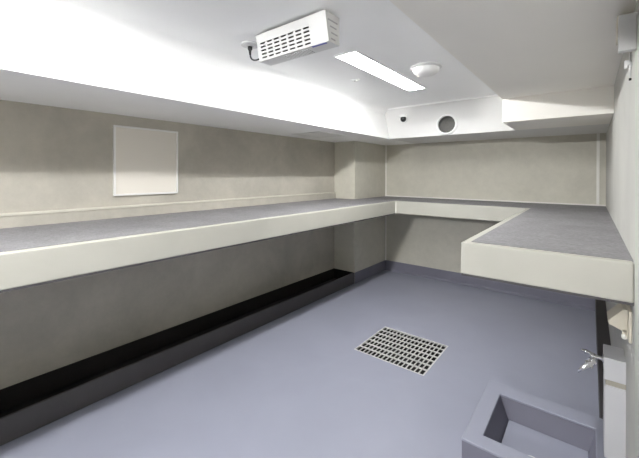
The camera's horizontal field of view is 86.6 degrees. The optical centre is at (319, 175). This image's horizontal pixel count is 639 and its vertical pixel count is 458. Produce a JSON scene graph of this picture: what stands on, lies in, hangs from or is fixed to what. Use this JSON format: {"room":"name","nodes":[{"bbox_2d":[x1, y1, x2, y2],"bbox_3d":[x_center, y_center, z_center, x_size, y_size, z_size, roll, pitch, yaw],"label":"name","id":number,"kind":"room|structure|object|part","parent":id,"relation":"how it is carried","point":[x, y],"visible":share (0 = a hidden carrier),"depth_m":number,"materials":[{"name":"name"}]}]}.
{"room":"utility room","nodes":[
{"label":"utility room","id":0,"kind":"room"},
{"bbox_2d":[0,100,334,388],"bbox_3d":[-1.999,0.210,2.539,0.150,2.750,8.878,0,0,39],"label":"wall","id":1,"kind":"structure","parent":0,"point":[52,158],"depth_m":2.87,"materials":[{"name":"beige paint"}]},
{"bbox_2d":[113,125,177,195],"bbox_3d":[-1.519,-0.127,3.002,0.020,0.586,0.556,0,0,39],"label":"panel","id":2,"kind":"object","parent":1,"relation":"attached to","point":[145,160],"visible":1,"depth_m":2.97,"materials":[{"name":"beige plastic"}]},
{"bbox_2d":[0,268,353,445],"bbox_3d":[-2.098,1.507,2.005,0.373,0.160,7.915,0,0,39],"label":"baseboard","id":3,"kind":"structure","parent":1,"relation":"attached to","point":[19,423],"depth_m":2.77,"materials":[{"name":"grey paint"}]},
{"bbox_2d":[0,192,633,305],"bbox_3d":[-0.683,0.397,1.491,3.216,0.280,8.878,0,0,39],"label":"countertop","id":4,"kind":"structure","parent":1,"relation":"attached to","point":[577,250],"depth_m":2.17,"materials":[{"name":"beige paint"}]},
{"bbox_2d":[334,268,352,278],"bbox_3d":[0.358,1.501,5.101,0.353,0.160,0.012,0,0,39],"label":"baseboard","id":5,"kind":"structure","parent":1,"relation":"attached to","point":[338,273],"depth_m":5.14,"materials":[{"name":"black paint"}]},
{"bbox_2d":[70,0,495,107],"bbox_3d":[-0.922,-1.039,1.130,1.670,0.235,8.020,0,0,39],"label":"ceiling","id":6,"kind":"structure","parent":0,"point":[379,30],"depth_m":2.25,"materials":[{"name":"white paint"}]},
{"bbox_2d":[241,41,256,48],"bbox_3d":[-0.487,-0.917,2.385,0.128,0.017,0.128,0,0,39],"label":"outlet","id":7,"kind":"object","parent":6,"relation":"attached to","point":[245,44],"visible":0.77,"depth_m":2.35,"materials":[{"name":"grey plastic"}]},
{"bbox_2d":[248,10,338,65],"bbox_3d":[-0.223,-0.834,2.137,0.760,0.179,0.134,0,0,39],"label":"ventilation unit","id":8,"kind":"object","parent":6,"relation":"attached to","point":[319,31],"visible":1,"depth_m":2.02,"materials":[{"name":"white"}]},
{"bbox_2d":[284,49,314,59],"bbox_3d":[-0.125,-0.747,2.087,0.195,0.004,0.070,0,0,39],"label":"grille","id":9,"kind":"object","parent":8,"relation":"attached to","point":[302,52],"depth_m":2.07,"materials":[{"name":"white plastic"}]},
{"bbox_2d":[328,18,337,40],"bbox_3d":[0.075,-0.816,1.902,0.002,0.107,0.090,0,0,39],"label":"grille","id":10,"kind":"object","parent":8,"relation":"attached to","point":[332,23],"depth_m":1.90,"materials":[{"name":"grey"}]},
{"bbox_2d":[334,50,425,90],"bbox_3d":[0.617,-0.926,3.088,0.198,0.025,1.370,0,0,39],"label":"recessed light","id":11,"kind":"object","parent":6,"relation":"in","point":[355,58],"visible":1,"depth_m":2.94,"materials":[{"name":"white plastic"}]},
{"bbox_2d":[410,61,441,76],"bbox_3d":[0.900,-0.883,2.862,0.256,0.082,0.256,0,0,39],"label":"dome light","id":12,"kind":"object","parent":6,"relation":"attached to","point":[423,69],"visible":1,"depth_m":2.79,"materials":[{"name":"grey plastic"}]},
{"bbox_2d":[387,94,497,109],"bbox_3d":[1.541,-0.920,4.219,1.570,0.016,0.018,0,0,39],"label":"trim","id":13,"kind":"structure","parent":6,"relation":"attached to","point":[494,94],"depth_m":4.21,"materials":[{"name":"white paint"}]},
{"bbox_2d":[0,270,598,457],"bbox_3d":[-0.687,1.718,1.496,3.516,0.250,9.178,0,0,39],"label":"floor","id":14,"kind":"structure","parent":0,"point":[296,384],"depth_m":2.60,"materials":[{"name":"grey paint"}]},
{"bbox_2d":[354,326,447,375],"bbox_3d":[0.760,1.689,3.137,0.657,0.202,0.603,0,0,39],"label":"floor grate","id":15,"kind":"object","parent":14,"relation":"on","point":[413,353],"visible":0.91,"depth_m":3.22,"materials":[{"name":"galvanised steel"}]},
{"bbox_2d":[461,380,605,457],"bbox_3d":[1.266,1.521,1.922,0.696,0.150,0.680,0,0,39],"label":"basin","id":16,"kind":"object","parent":14,"relation":"on","point":[506,422],"visible":0.88,"depth_m":2.03,"materials":[{"name":"grey paint"}]},
{"bbox_2d":[0,0,613,144],"bbox_3d":[-0.680,-0.829,1.486,3.216,0.657,8.878,0,0,39],"label":"ceiling","id":17,"kind":"structure","parent":0,"point":[69,54],"depth_m":2.58,"materials":[{"name":"white paint"}]},
{"bbox_2d":[292,131,345,137],"bbox_3d":[-0.003,-0.507,4.203,0.450,0.005,0.530,0,0,39],"label":"ceiling access panel","id":18,"kind":"object","parent":17,"relation":"attached to","point":[319,134],"visible":1,"depth_m":4.14,"materials":[{"name":"white plastic"}]},
{"bbox_2d":[399,114,407,122],"bbox_3d":[1.117,-0.773,4.532,0.120,0.120,0.058,0,0,39],"label":"security camera","id":19,"kind":"object","parent":17,"relation":"attached to","point":[403,117],"visible":1,"depth_m":4.51,"materials":[{"name":"white plastic"}]},
{"bbox_2d":[436,114,457,134],"bbox_3d":[1.664,-0.637,4.308,0.256,0.256,0.327,0,0,39],"label":"ceiling vent","id":20,"kind":"object","parent":17,"relation":"in","point":[446,124],"visible":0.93,"depth_m":4.24,"materials":[{"name":"grey metal"}]},
{"bbox_2d":[334,141,384,282],"bbox_3d":[0.672,0.534,5.472,0.373,2.093,0.963,0,0,39],"label":"wall pillar","id":21,"kind":"structure","parent":0,"point":[359,173],"depth_m":5.16,"materials":[{"name":"beige paint"}]},
{"bbox_2d":[355,260,385,282],"bbox_3d":[0.817,1.501,5.351,0.012,0.160,0.951,0,0,39],"label":"baseboard","id":22,"kind":"structure","parent":21,"relation":"attached to","point":[372,270],"depth_m":5.30,"materials":[{"name":"rubber"}]},
{"bbox_2d":[386,133,605,272],"bbox_3d":[2.132,0.211,5.019,3.216,2.750,0.150,0,0,39],"label":"wall","id":23,"kind":"structure","parent":0,"point":[555,169],"depth_m":4.86,"materials":[{"name":"beige paint"}]},
{"bbox_2d":[385,145,386,259],"bbox_3d":[1.120,0.454,5.720,0.016,1.933,0.016,0,0,39],"label":"trim","id":24,"kind":"structure","parent":23,"relation":"attached to","point":[385,145],"depth_m":5.71,"materials":[{"name":"white"}]},
{"bbox_2d":[385,260,594,310],"bbox_3d":[2.215,1.507,4.834,2.843,0.160,0.040,0,0,39],"label":"baseboard","id":25,"kind":"structure","parent":23,"relation":"attached to","point":[415,270],"depth_m":4.69,"materials":[{"name":"rubber"}]},
{"bbox_2d":[386,195,605,205],"bbox_3d":[2.232,0.340,4.835,2.827,0.016,0.014,0,0,39],"label":"trim","id":26,"kind":"structure","parent":23,"relation":"attached to","point":[386,195],"depth_m":4.60,"materials":[{"name":"white"}]},
{"bbox_2d":[596,133,599,204],"bbox_3d":[3.283,-0.071,3.997,0.028,0.858,0.012,0,0,39],"label":"trim","id":27,"kind":"structure","parent":23,"relation":"attached to","point":[598,134],"depth_m":3.99,"materials":[{"name":"white"}]},
{"bbox_2d":[389,0,636,98],"bbox_3d":[-0.238,-0.932,0.096,0.791,0.437,7.256,0,0,39],"label":"ceiling","id":28,"kind":"structure","parent":0,"point":[517,48],"depth_m":1.78,"materials":[{"name":"white paint"}]},
{"bbox_2d":[606,0,638,457],"bbox_3d":[0.680,0.225,0.499,0.150,2.750,9.028,0,0,39],"label":"wall","id":29,"kind":"structure","parent":0,"point":[622,134],"depth_m":1.60,"materials":[{"name":"paint"}]},
{"bbox_2d":[577,349,603,372],"bbox_3d":[1.429,0.978,1.790,0.111,0.123,0.081,0,0,39],"label":"tap","id":30,"kind":"object","parent":29,"relation":"attached to","point":[592,359],"visible":1,"depth_m":1.78,"materials":[{"name":"silver metal"}]},
{"bbox_3d":[1.414,0.994,1.786,0.099,0.093,0.035,0,0,-5],"label":"spout","id":31,"kind":"part","parent":30,"relation":"part of","materials":[{"name":"silver metal"}]},
{"bbox_3d":[1.429,0.937,1.808,0.058,0.042,0.050,0,0,4],"label":"lever","id":32,"kind":"part","parent":30,"relation":"part of","materials":[{"name":"silver metal"}]},
{"bbox_2d":[595,299,610,418],"bbox_3d":[2.498,1.515,2.982,0.091,0.160,2.493,0,0,39],"label":"baseboard","id":33,"kind":"structure","parent":29,"relation":"attached to","point":[602,327],"depth_m":3.03,"materials":[{"name":"black paint"}]},
{"bbox_2d":[603,344,625,457],"bbox_3d":[1.553,1.190,1.790,0.085,0.514,0.180,0,0,39],"label":"casing","id":34,"kind":"structure","parent":29,"relation":"attached to","point":[614,366],"depth_m":1.72,"materials":[{"name":"grey paint"}]},
{"bbox_2d":[607,303,631,343],"bbox_3d":[1.386,0.656,1.572,0.079,0.138,0.215,0,0,39],"label":"wall bracket","id":35,"kind":"object","parent":29,"relation":"attached to","point":[619,316],"visible":0.86,"depth_m":1.52,"materials":[{"name":"beige metal"}]},
{"bbox_3d":[1.383,0.650,1.578,0.067,0.105,0.130,0,0,39],"label":"wedge arm","id":36,"kind":"part","parent":35,"relation":"part of","materials":[{"name":"beige metal"}]},
{"bbox_3d":[1.413,0.656,1.551,0.012,0.138,0.215,0,0,39],"label":"plate","id":37,"kind":"part","parent":35,"relation":"part of","materials":[{"name":"beige metal"}]},
{"bbox_2d":[616,12,636,52],"bbox_3d":[1.309,-0.598,1.449,0.057,0.178,0.200,0,0,39],"label":"wall box","id":38,"kind":"object","parent":29,"relation":"attached to","point":[626,24],"visible":1,"depth_m":1.37,"materials":[{"name":"grey metal"}]},
{"bbox_2d":[624,53,631,80],"bbox_3d":[1.410,-0.490,1.550,0.024,0.124,0.076,0,0,39],"label":"wall latch","id":39,"kind":"structure","parent":29,"relation":"attached to","point":[627,63],"depth_m":1.52,"materials":[{"name":"white plastic"}]},
{"bbox_3d":[1.394,-0.494,1.522,0.007,0.116,0.007,0,0,39],"label":"rod","id":40,"kind":"part","parent":39,"relation":"part of","materials":[{"name":"metal"}]}
]}

